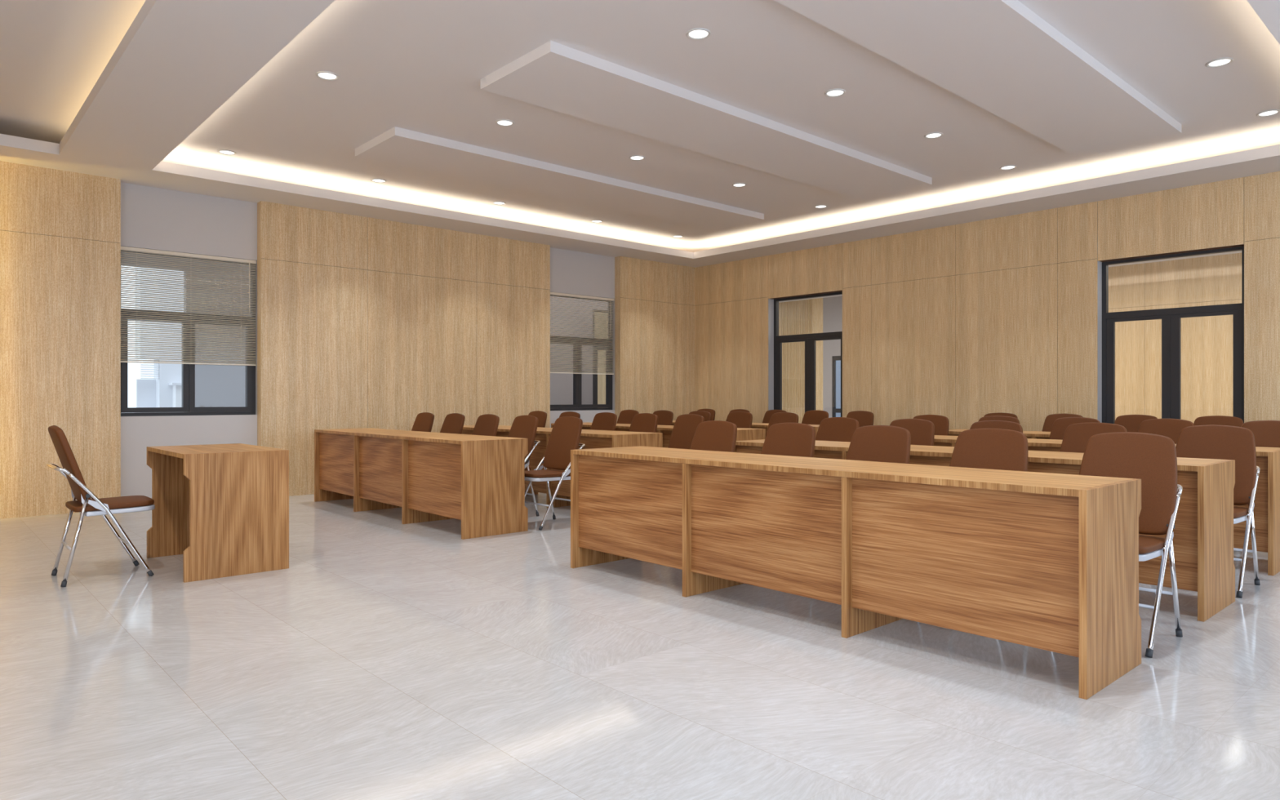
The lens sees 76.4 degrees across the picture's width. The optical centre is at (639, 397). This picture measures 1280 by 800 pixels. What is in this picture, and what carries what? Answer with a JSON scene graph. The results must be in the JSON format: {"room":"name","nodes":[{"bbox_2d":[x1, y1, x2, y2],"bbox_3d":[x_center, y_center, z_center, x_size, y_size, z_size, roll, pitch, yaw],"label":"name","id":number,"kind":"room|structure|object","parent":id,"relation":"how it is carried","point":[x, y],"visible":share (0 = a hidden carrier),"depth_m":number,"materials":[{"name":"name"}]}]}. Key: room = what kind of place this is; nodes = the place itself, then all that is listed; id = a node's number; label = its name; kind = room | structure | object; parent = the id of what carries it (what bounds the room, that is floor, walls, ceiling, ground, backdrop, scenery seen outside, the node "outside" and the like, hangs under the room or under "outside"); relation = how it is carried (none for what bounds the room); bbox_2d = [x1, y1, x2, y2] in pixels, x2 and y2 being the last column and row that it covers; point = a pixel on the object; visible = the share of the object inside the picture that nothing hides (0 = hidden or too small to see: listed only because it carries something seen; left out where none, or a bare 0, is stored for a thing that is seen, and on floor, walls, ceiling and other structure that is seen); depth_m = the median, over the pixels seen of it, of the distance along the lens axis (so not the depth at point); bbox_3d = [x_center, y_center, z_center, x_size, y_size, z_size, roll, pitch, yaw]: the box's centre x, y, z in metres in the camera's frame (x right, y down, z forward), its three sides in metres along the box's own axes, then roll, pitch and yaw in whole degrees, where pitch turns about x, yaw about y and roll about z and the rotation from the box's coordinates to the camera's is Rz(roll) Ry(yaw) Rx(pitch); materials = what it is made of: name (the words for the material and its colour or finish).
{"room":"conference room","nodes":[
{"label":"conference room","id":0,"kind":"room"},
{"bbox_2d":[0,160,694,519],"bbox_3d":[-3.724,-0.655,9.698,12.665,3.550,0.290,0,0,-42],"label":"wall","id":1,"kind":"structure","parent":0,"point":[362,322],"depth_m":9.32,"materials":[{"name":"brown wood"}]},
{"bbox_2d":[120,250,255,416],"bbox_3d":[-4.855,-0.676,8.765,1.335,1.737,0.070,0,0,-42],"label":"window","id":2,"kind":"structure","parent":1,"relation":"in","point":[188,408],"depth_m":8.74,"materials":[{"name":"grey metal"}]},
{"bbox_2d":[120,246,256,365],"bbox_3d":[-4.813,-0.951,8.717,1.321,1.182,0.048,0,0,-42],"label":"blind","id":3,"kind":"object","parent":2,"relation":"attached to","point":[126,249],"visible":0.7,"depth_m":8.70,"materials":[{"name":"beige"}]},
{"bbox_2d":[550,294,612,410],"bbox_3d":[-0.940,-0.676,12.297,1.330,1.737,0.070,0,0,-42],"label":"window","id":4,"kind":"structure","parent":1,"relation":"in","point":[577,405],"depth_m":12.30,"materials":[{"name":"grey metal"}]},
{"bbox_2d":[550,292,613,374],"bbox_3d":[-0.898,-0.951,12.249,1.316,1.182,0.048,0,0,-42],"label":"blind","id":5,"kind":"object","parent":4,"relation":"attached to","point":[553,294],"visible":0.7,"depth_m":12.28,"materials":[{"name":"beige"}]},
{"bbox_2d":[120,252,608,412],"bbox_3d":[-3.757,-0.655,10.658,14.100,3.550,1.180,0,0,-42],"label":"wall","id":6,"kind":"structure","parent":0,"point":[215,385],"depth_m":10.11,"materials":[{"name":"grey paint"}]},
{"bbox_2d":[592,309,608,404],"bbox_3d":[-0.326,-0.203,14.427,1.355,2.645,0.060,0,0,-42],"label":"door","id":7,"kind":"structure","parent":6,"relation":"in","point":[594,375],"depth_m":13.99,"materials":[{"name":"grey metal"}]},
{"bbox_2d":[594,311,608,408],"bbox_3d":[-0.908,-0.630,18.172,9.000,3.500,0.200,0,0,-42],"label":"wall","id":8,"kind":"structure","parent":0,"point":[601,378],"depth_m":18.08,"materials":[{"name":"brown wood"}]},
{"bbox_2d":[0,492,1279,799],"bbox_3d":[1.852,1.195,7.800,18.800,0.150,13.300,0,0,-42],"label":"floor","id":9,"kind":"structure","parent":0,"point":[389,659],"depth_m":3.12,"materials":[{"name":"tile"}]},
{"bbox_2d":[46,425,155,586],"bbox_3d":[-3.387,0.646,5.120,0.538,0.956,0.452,0,0,-42],"label":"folding chair","id":10,"kind":"object","parent":9,"relation":"on","point":[84,501],"visible":1,"depth_m":4.97,"materials":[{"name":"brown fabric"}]},
{"bbox_2d":[146,443,288,582],"bbox_3d":[-2.878,0.732,5.518,0.615,0.777,1.040,0,0,-42],"label":"desk","id":11,"kind":"object","parent":9,"relation":"on","point":[224,508],"visible":1,"depth_m":5.20,"materials":[{"name":"brown wood"}]},
{"bbox_2d":[314,427,528,539],"bbox_3d":[-2.227,0.732,7.806,0.615,0.777,3.155,0,0,-42],"label":"desk","id":12,"kind":"object","parent":9,"relation":"on","point":[478,481],"visible":1,"depth_m":6.99,"materials":[{"name":"brown wood"}]},
{"bbox_2d":[411,412,434,431],"bbox_3d":[-2.643,0.646,9.219,0.538,0.956,0.452,0,0,-42],"label":"folding chair","id":13,"kind":"object","parent":9,"relation":"on","point":[424,421],"visible":0.17,"depth_m":9.33,"materials":[{"name":"brown metal"}]},
{"bbox_2d":[440,413,465,434],"bbox_3d":[-2.185,0.646,8.712,0.538,0.956,0.452,0,0,-42],"label":"folding chair","id":14,"kind":"object","parent":9,"relation":"on","point":[453,423],"visible":0.09,"depth_m":8.82,"materials":[{"name":"brown metal"}]},
{"bbox_2d":[471,413,499,436],"bbox_3d":[-1.728,0.646,8.206,0.538,0.956,0.452,0,0,-42],"label":"folding chair","id":15,"kind":"object","parent":9,"relation":"on","point":[486,424],"visible":0.16,"depth_m":8.32,"materials":[{"name":"brown metal"}]},
{"bbox_2d":[507,415,540,516],"bbox_3d":[-1.271,0.646,7.699,0.538,0.956,0.452,0,0,-42],"label":"folding chair","id":16,"kind":"object","parent":9,"relation":"on","point":[522,426],"visible":0.26,"depth_m":7.74,"materials":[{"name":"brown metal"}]},
{"bbox_2d":[528,410,546,427],"bbox_3d":[-1.481,0.646,10.268,0.538,0.956,0.452,0,0,-42],"label":"folding chair","id":17,"kind":"object","parent":9,"relation":"on","point":[541,415],"visible":0.11,"depth_m":10.31,"materials":[{"name":"brown metal"}]},
{"bbox_2d":[524,416,585,530],"bbox_3d":[-0.814,0.646,7.192,0.538,0.956,0.452,0,0,-42],"label":"folding chair","id":18,"kind":"object","parent":9,"relation":"on","point":[565,436],"visible":0.85,"depth_m":7.24,"materials":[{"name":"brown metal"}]},
{"bbox_2d":[461,425,662,507],"bbox_3d":[-1.065,0.732,8.854,0.615,0.777,3.155,0,0,-42],"label":"desk","id":19,"kind":"object","parent":9,"relation":"on","point":[592,438],"visible":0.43,"depth_m":8.14,"materials":[{"name":"brown wood"}]},
{"bbox_2d":[559,411,580,418],"bbox_3d":[-1.024,0.646,9.761,0.538,0.956,0.452,0,0,-42],"label":"folding chair","id":20,"kind":"object","parent":9,"relation":"on","point":[566,413],"visible":0.08,"depth_m":9.90,"materials":[{"name":"brown leather"}]},
{"bbox_2d":[590,412,617,431],"bbox_3d":[-0.566,0.646,9.254,0.538,0.956,0.452,0,0,-42],"label":"folding chair","id":21,"kind":"object","parent":9,"relation":"on","point":[602,420],"visible":0.16,"depth_m":9.37,"materials":[{"name":"brown leather"}]},
{"bbox_2d":[616,409,639,423],"bbox_3d":[-0.319,0.646,11.316,0.538,0.956,0.452,0,0,-42],"label":"folding chair","id":22,"kind":"object","parent":9,"relation":"on","point":[625,416],"visible":0.15,"depth_m":11.47,"materials":[{"name":"brown metal"}]},
{"bbox_2d":[628,413,657,432],"bbox_3d":[-0.109,0.646,8.747,0.538,0.956,0.452,0,0,-42],"label":"folding chair","id":23,"kind":"object","parent":9,"relation":"on","point":[642,422],"visible":0.19,"depth_m":8.87,"materials":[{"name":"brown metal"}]},
{"bbox_2d":[551,422,765,448],"bbox_3d":[0.097,0.732,9.903,0.615,0.777,3.155,0,0,-42],"label":"desk","id":24,"kind":"object","parent":9,"relation":"on","point":[743,433],"visible":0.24,"depth_m":9.24,"materials":[{"name":"brown wood"}]},
{"bbox_2d":[653,409,673,425],"bbox_3d":[0.139,0.646,10.809,0.538,0.956,0.452,0,0,-42],"label":"folding chair","id":25,"kind":"object","parent":9,"relation":"on","point":[664,417],"visible":0.07,"depth_m":10.89,"materials":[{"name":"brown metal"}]},
{"bbox_2d":[667,413,704,448],"bbox_3d":[0.348,0.646,8.241,0.538,0.956,0.452,0,0,-42],"label":"folding chair","id":26,"kind":"object","parent":9,"relation":"on","point":[685,426],"visible":0.27,"depth_m":8.38,"materials":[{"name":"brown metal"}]},
{"bbox_2d":[688,410,711,421],"bbox_3d":[0.596,0.646,10.303,0.538,0.956,0.452,0,0,-42],"label":"folding chair","id":27,"kind":"object","parent":9,"relation":"on","point":[707,415],"visible":0.07,"depth_m":10.37,"materials":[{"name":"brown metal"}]},
{"bbox_2d":[697,408,715,420],"bbox_3d":[0.843,0.646,12.364,0.538,0.956,0.452,0,0,-42],"label":"folding chair","id":28,"kind":"object","parent":9,"relation":"on","point":[711,411],"visible":0.08,"depth_m":12.40,"materials":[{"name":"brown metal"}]},
{"bbox_2d":[689,420,737,452],"bbox_3d":[0.397,0.646,5.851,0.538,0.956,0.452,0,0,-42],"label":"folding chair","id":29,"kind":"object","parent":9,"relation":"on","point":[712,435],"visible":0.18,"depth_m":5.97,"materials":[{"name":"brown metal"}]},
{"bbox_2d":[725,411,752,428],"bbox_3d":[1.053,0.646,9.796,0.538,0.956,0.452,0,0,-42],"label":"folding chair","id":30,"kind":"object","parent":9,"relation":"on","point":[740,419],"visible":0.14,"depth_m":9.90,"materials":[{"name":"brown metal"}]},
{"bbox_2d":[728,408,750,413],"bbox_3d":[1.300,0.646,11.858,0.538,0.956,0.452,0,0,-42],"label":"folding chair","id":31,"kind":"object","parent":9,"relation":"on","point":[735,410],"visible":0.07,"depth_m":12.01,"materials":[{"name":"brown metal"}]},
{"bbox_2d":[671,420,819,436],"bbox_3d":[1.258,0.732,10.951,0.615,0.777,3.155,0,0,-42],"label":"desk","id":32,"kind":"object","parent":9,"relation":"on","point":[754,425],"visible":0.04,"depth_m":10.25,"materials":[{"name":"brown wood"}]},
{"bbox_2d":[762,409,786,423],"bbox_3d":[1.758,0.646,11.351,0.538,0.956,0.452,0,0,-42],"label":"folding chair","id":33,"kind":"object","parent":9,"relation":"on","point":[768,414],"visible":0.11,"depth_m":11.56,"materials":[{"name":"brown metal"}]},
{"bbox_2d":[765,412,798,435],"bbox_3d":[1.510,0.646,9.289,0.538,0.956,0.452,0,0,-42],"label":"folding chair","id":34,"kind":"object","parent":9,"relation":"on","point":[780,417],"visible":0.11,"depth_m":9.44,"materials":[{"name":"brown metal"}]},
{"bbox_2d":[760,422,815,457],"bbox_3d":[0.854,0.646,5.344,0.538,0.956,0.452,0,0,-42],"label":"folding chair","id":35,"kind":"object","parent":9,"relation":"on","point":[791,439],"visible":0.13,"depth_m":5.46,"materials":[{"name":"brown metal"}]},
{"bbox_2d":[801,409,828,424],"bbox_3d":[2.215,0.646,10.844,0.538,0.956,0.452,0,0,-42],"label":"folding chair","id":36,"kind":"object","parent":9,"relation":"on","point":[811,417],"visible":0.16,"depth_m":10.99,"materials":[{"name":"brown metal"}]},
{"bbox_2d":[815,417,858,441],"bbox_3d":[1.559,0.646,6.899,0.538,0.956,0.452,0,0,-42],"label":"folding chair","id":37,"kind":"object","parent":9,"relation":"on","point":[833,428],"visible":0.15,"depth_m":7.03,"materials":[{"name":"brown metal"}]},
{"bbox_2d":[570,445,1141,699],"bbox_3d":[0.828,0.732,4.393,0.615,0.777,3.155,0,0,-42],"label":"desk","id":38,"kind":"object","parent":9,"relation":"on","point":[1044,561],"visible":1,"depth_m":3.67,"materials":[{"name":"brown wood"}]},
{"bbox_2d":[846,410,873,427],"bbox_3d":[2.672,0.646,10.338,0.538,0.956,0.452,0,0,-42],"label":"folding chair","id":39,"kind":"object","parent":9,"relation":"on","point":[864,418],"visible":0.12,"depth_m":10.43,"materials":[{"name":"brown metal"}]},
{"bbox_2d":[845,425,911,463],"bbox_3d":[1.311,0.646,4.837,0.538,0.956,0.452,0,0,-42],"label":"folding chair","id":40,"kind":"object","parent":9,"relation":"on","point":[877,443],"visible":0.16,"depth_m":4.96,"materials":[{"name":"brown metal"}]},
{"bbox_2d":[889,418,934,445],"bbox_3d":[2.016,0.646,6.392,0.538,0.956,0.452,0,0,-42],"label":"folding chair","id":41,"kind":"object","parent":9,"relation":"on","point":[922,432],"visible":0.14,"depth_m":6.46,"materials":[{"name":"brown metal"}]},
{"bbox_2d":[912,414,949,435],"bbox_3d":[2.721,0.646,7.947,0.538,0.956,0.452,0,0,-42],"label":"folding chair","id":42,"kind":"object","parent":9,"relation":"on","point":[941,424],"visible":0.07,"depth_m":8.00,"materials":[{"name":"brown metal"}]},
{"bbox_2d":[734,439,1235,622],"bbox_3d":[1.989,0.732,5.442,0.615,0.777,3.155,0,0,-42],"label":"desk","id":43,"kind":"object","parent":9,"relation":"on","point":[1202,540],"visible":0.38,"depth_m":4.23,"materials":[{"name":"brown wood"}]},
{"bbox_2d":[949,428,1027,471],"bbox_3d":[1.768,0.646,4.330,0.538,0.956,0.452,0,0,-42],"label":"folding chair","id":44,"kind":"object","parent":9,"relation":"on","point":[1002,449],"visible":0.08,"depth_m":4.45,"materials":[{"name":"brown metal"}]},
{"bbox_2d":[969,420,1022,432],"bbox_3d":[2.473,0.646,5.886,0.538,0.956,0.452,0,0,-42],"label":"folding chair","id":45,"kind":"object","parent":9,"relation":"on","point":[1011,425],"visible":0.1,"depth_m":6.03,"materials":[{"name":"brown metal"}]},
{"bbox_2d":[978,415,1019,423],"bbox_3d":[3.178,0.646,7.441,0.538,0.956,0.452,0,0,-42],"label":"folding chair","id":46,"kind":"object","parent":9,"relation":"on","point":[993,417],"visible":0.07,"depth_m":7.58,"materials":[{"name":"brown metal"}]},
{"bbox_2d":[948,429,1050,439],"bbox_3d":[4.313,0.732,7.539,0.615,0.777,3.155,0,0,-42],"label":"desk","id":47,"kind":"object","parent":9,"relation":"on","point":[1029,434],"visible":0.12,"depth_m":7.89,"materials":[{"name":"brown wood"}]},
{"bbox_2d":[983,412,1017,418],"bbox_3d":[3.882,0.646,8.996,0.538,0.956,0.452,0,0,-42],"label":"folding chair","id":48,"kind":"object","parent":9,"relation":"on","point":[1000,413],"visible":0.07,"depth_m":9.13,"materials":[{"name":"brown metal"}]},
{"bbox_2d":[1041,413,1082,431],"bbox_3d":[4.340,0.646,8.489,0.538,0.956,0.452,0,0,-42],"label":"folding chair","id":49,"kind":"object","parent":9,"relation":"on","point":[1049,420],"visible":0.09,"depth_m":8.71,"materials":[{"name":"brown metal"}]},
{"bbox_2d":[1048,417,1100,439],"bbox_3d":[3.635,0.646,6.934,0.538,0.956,0.452,0,0,-42],"label":"folding chair","id":50,"kind":"object","parent":9,"relation":"on","point":[1060,425],"visible":0.07,"depth_m":7.14,"materials":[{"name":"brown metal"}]},
{"bbox_2d":[1060,422,1127,453],"bbox_3d":[2.930,0.646,5.379,0.538,0.956,0.452,0,0,-42],"label":"folding chair","id":51,"kind":"object","parent":9,"relation":"on","point":[1076,437],"visible":0.09,"depth_m":5.57,"materials":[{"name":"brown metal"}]},
{"bbox_2d":[933,435,1279,575],"bbox_3d":[3.151,0.732,6.490,0.615,0.777,3.155,0,0,-42],"label":"desk","id":52,"kind":"object","parent":9,"relation":"on","point":[1266,509],"visible":0.12,"depth_m":5.19,"materials":[{"name":"brown wood"}]},
{"bbox_2d":[1079,431,1182,657],"bbox_3d":[2.226,0.646,3.824,0.538,0.956,0.452,0,0,-42],"label":"folding chair","id":53,"kind":"object","parent":9,"relation":"on","point":[1150,458],"visible":0.52,"depth_m":3.83,"materials":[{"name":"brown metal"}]},
{"bbox_2d":[1114,414,1157,432],"bbox_3d":[4.797,0.646,7.982,0.538,0.956,0.452,0,0,-42],"label":"folding chair","id":54,"kind":"object","parent":9,"relation":"on","point":[1131,423],"visible":0.05,"depth_m":8.14,"materials":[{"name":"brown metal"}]},
{"bbox_2d":[1137,418,1194,444],"bbox_3d":[4.092,0.646,6.427,0.538,0.956,0.452,0,0,-42],"label":"folding chair","id":55,"kind":"object","parent":9,"relation":"on","point":[1171,428],"visible":0.1,"depth_m":6.57,"materials":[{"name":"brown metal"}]},
{"bbox_2d":[1175,425,1260,597],"bbox_3d":[3.388,0.646,4.872,0.538,0.956,0.452,0,0,-42],"label":"folding chair","id":56,"kind":"object","parent":9,"relation":"on","point":[1237,443],"visible":0.38,"depth_m":4.88,"materials":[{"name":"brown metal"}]},
{"bbox_2d":[1193,415,1243,426],"bbox_3d":[5.254,0.646,7.476,0.538,0.956,0.452,0,0,-42],"label":"folding chair","id":57,"kind":"object","parent":9,"relation":"on","point":[1211,420],"visible":0.13,"depth_m":7.62,"materials":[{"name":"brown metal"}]},
{"bbox_2d":[1240,420,1279,447],"bbox_3d":[4.550,0.646,5.921,0.538,0.956,0.452,0,0,-42],"label":"folding chair","id":58,"kind":"object","parent":9,"relation":"on","point":[1266,433],"visible":0.11,"depth_m":6.08,"materials":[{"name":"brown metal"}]},
{"bbox_2d":[0,0,1279,267],"bbox_3d":[0.079,-2.370,5.290,12.805,0.360,11.950,0,0,-42],"label":"ceiling","id":59,"kind":"structure","parent":0,"point":[1090,100],"depth_m":6.62,"materials":[{"name":"white paint"}]},
{"bbox_2d":[217,149,236,155],"bbox_3d":[-4.086,-2.425,8.051,0.166,0.010,0.166,0,0,-42],"label":"recessed light","id":60,"kind":"object","parent":59,"relation":"in","point":[224,152],"visible":1,"depth_m":8.05,"materials":[{"name":"white plastic"}]},
{"bbox_2d":[315,71,338,80],"bbox_3d":[-2.358,-2.425,6.136,0.166,0.010,0.166,0,0,-42],"label":"recessed light","id":61,"kind":"object","parent":59,"relation":"in","point":[325,75],"visible":1,"depth_m":6.13,"materials":[{"name":"white"}]},
{"bbox_2d":[370,178,386,182],"bbox_3d":[-2.922,-2.425,9.101,0.166,0.010,0.166,0,0,-42],"label":"recessed light","id":62,"kind":"object","parent":59,"relation":"in","point":[375,180],"visible":1,"depth_m":9.11,"materials":[{"name":"white"}]},
{"bbox_2d":[492,201,506,204],"bbox_3d":[-1.758,-2.425,10.152,0.166,0.010,0.166,0,0,-42],"label":"recessed light","id":63,"kind":"object","parent":59,"relation":"in","point":[493,202],"visible":1,"depth_m":10.14,"materials":[{"name":"white plastic"}]},
{"bbox_2d":[495,119,514,126],"bbox_3d":[-1.194,-2.425,7.186,0.166,0.010,0.166,0,0,-42],"label":"recessed light","id":64,"kind":"object","parent":59,"relation":"in","point":[503,122],"visible":1,"depth_m":7.19,"materials":[{"name":"white plastic"}]},
{"bbox_2d":[591,219,602,222],"bbox_3d":[-0.595,-2.425,11.202,0.166,0.010,0.166,0,0,-42],"label":"recessed light","id":65,"kind":"object","parent":59,"relation":"in","point":[593,220],"visible":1,"depth_m":11.22,"materials":[{"name":"white plastic"}]},
{"bbox_2d":[628,155,644,160],"bbox_3d":[-0.030,-2.425,8.236,0.166,0.010,0.166,0,0,-42],"label":"recessed light","id":66,"kind":"object","parent":59,"relation":"in","point":[634,157],"visible":1,"depth_m":8.24,"materials":[{"name":"white plastic"}]},
{"bbox_2d":[672,235,683,237],"bbox_3d":[0.569,-2.425,12.252,0.166,0.010,0.166,0,0,-42],"label":"recessed light","id":67,"kind":"object","parent":59,"relation":"in","point":[674,236],"visible":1,"depth_m":12.24,"materials":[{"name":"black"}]},
{"bbox_2d":[685,27,711,39],"bbox_3d":[0.390,-2.425,5.430,0.166,0.010,0.166,0,0,-42],"label":"recessed light","id":68,"kind":"object","parent":59,"relation":"in","point":[697,33],"visible":1,"depth_m":5.43,"materials":[{"name":"white plastic"}]},
{"bbox_2d":[732,182,746,187],"bbox_3d":[1.134,-2.425,9.286,0.166,0.010,0.166,0,0,-42],"label":"recessed light","id":69,"kind":"object","parent":59,"relation":"in","point":[736,184],"visible":1,"depth_m":9.28,"materials":[{"name":"white"}]},
{"bbox_2d":[813,204,827,208],"bbox_3d":[2.297,-2.425,10.336,0.166,0.010,0.166,0,0,-42],"label":"recessed light","id":70,"kind":"object","parent":59,"relation":"in","point":[819,206],"visible":1,"depth_m":10.34,"materials":[{"name":"white"}]},
{"bbox_2d":[824,88,845,97],"bbox_3d":[1.554,-2.425,6.480,0.166,0.010,0.166,0,0,-42],"label":"recessed light","id":71,"kind":"object","parent":59,"relation":"in","point":[833,92],"visible":1,"depth_m":6.47,"materials":[{"name":"white plastic"}]},
{"bbox_2d":[924,132,942,138],"bbox_3d":[2.718,-2.425,7.530,0.166,0.010,0.166,0,0,-42],"label":"recessed light","id":72,"kind":"object","parent":59,"relation":"in","point":[933,135],"visible":1,"depth_m":7.52,"materials":[{"name":"white plastic"}]},
{"bbox_2d":[999,164,1017,170],"bbox_3d":[3.882,-2.425,8.580,0.166,0.010,0.166,0,0,-42],"label":"recessed light","id":73,"kind":"object","parent":59,"relation":"in","point":[1008,166],"visible":1,"depth_m":8.58,"materials":[{"name":"white plastic"}]},
{"bbox_2d":[1205,57,1233,67],"bbox_3d":[4.196,-2.425,5.892,0.166,0.010,0.166,0,0,-42],"label":"recessed light","id":74,"kind":"object","parent":59,"relation":"in","point":[1220,62],"visible":1,"depth_m":5.89,"materials":[{"name":"white plastic"}]},
{"bbox_2d":[1256,109,1279,116],"bbox_3d":[5.360,-2.425,6.942,0.166,0.010,0.166,0,0,-42],"label":"recessed light","id":75,"kind":"object","parent":59,"relation":"in","point":[1272,112],"visible":1,"depth_m":6.94,"materials":[{"name":"white"}]},
{"bbox_2d":[694,171,1279,431],"bbox_3d":[4.814,-0.655,9.495,0.140,3.550,11.450,0,0,-42],"label":"wall","id":76,"kind":"structure","parent":0,"point":[962,323],"depth_m":10.03,"materials":[{"name":"brown wood"}]},
{"bbox_2d":[773,291,842,417],"bbox_3d":[2.548,-0.203,12.155,0.070,2.645,1.335,0,0,-42],"label":"door","id":77,"kind":"structure","parent":76,"relation":"in","point":[810,340],"depth_m":12.18,"materials":[{"name":"grey metal"}]},
{"bbox_2d":[1102,246,1244,423],"bbox_3d":[5.675,-0.203,8.690,0.070,2.645,1.340,0,0,-42],"label":"door","id":78,"kind":"structure","parent":76,"relation":"in","point":[1171,317],"depth_m":8.67,"materials":[{"name":"grey metal"}]},
{"bbox_2d":[778,253,1241,423],"bbox_3d":[8.160,-0.655,14.299,0.165,3.550,14.500,0,0,-42],"label":"wall","id":79,"kind":"structure","parent":0,"point":[1206,342],"depth_m":13.73,"materials":[{"name":"brown"}]},
{"bbox_2d":[832,355,840,417],"bbox_3d":[4.666,0.090,18.123,0.070,2.060,0.860,0,0,-42],"label":"door","id":80,"kind":"structure","parent":79,"relation":"in","point":[835,358],"depth_m":18.39,"materials":[{"name":"grey metal"}]},
{"bbox_2d":[778,247,1241,302],"bbox_3d":[6.129,-2.330,12.467,5.795,0.100,14.700,0,0,-42],"label":"ceiling","id":81,"kind":"structure","parent":0,"point":[1238,251],"depth_m":13.56,"materials":[{"name":"white paint"}]},
{"label":"outside","id":82,"kind":"structure","parent":0,"visible":0},
{"bbox_3d":[-13.437,1.350,22.356,50.000,0.140,28.800,0,0,-42],"label":"floor","id":83,"kind":"structure","parent":82,"visible":0},
{"bbox_2d":[134,266,183,413],"bbox_3d":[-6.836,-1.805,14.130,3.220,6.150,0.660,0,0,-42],"label":"building","id":84,"kind":"structure","parent":83,"relation":"on","point":[165,390],"depth_m":13.23,"materials":[{"name":"white"}]},
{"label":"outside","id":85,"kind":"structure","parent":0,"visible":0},
{"bbox_2d":[835,360,840,417],"bbox_3d":[7.554,-1.730,21.632,0.200,6.300,8.000,0,0,-42],"label":"wall","id":86,"kind":"structure","parent":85,"point":[837,362],"depth_m":23.49,"materials":[{"name":"grey paint"}]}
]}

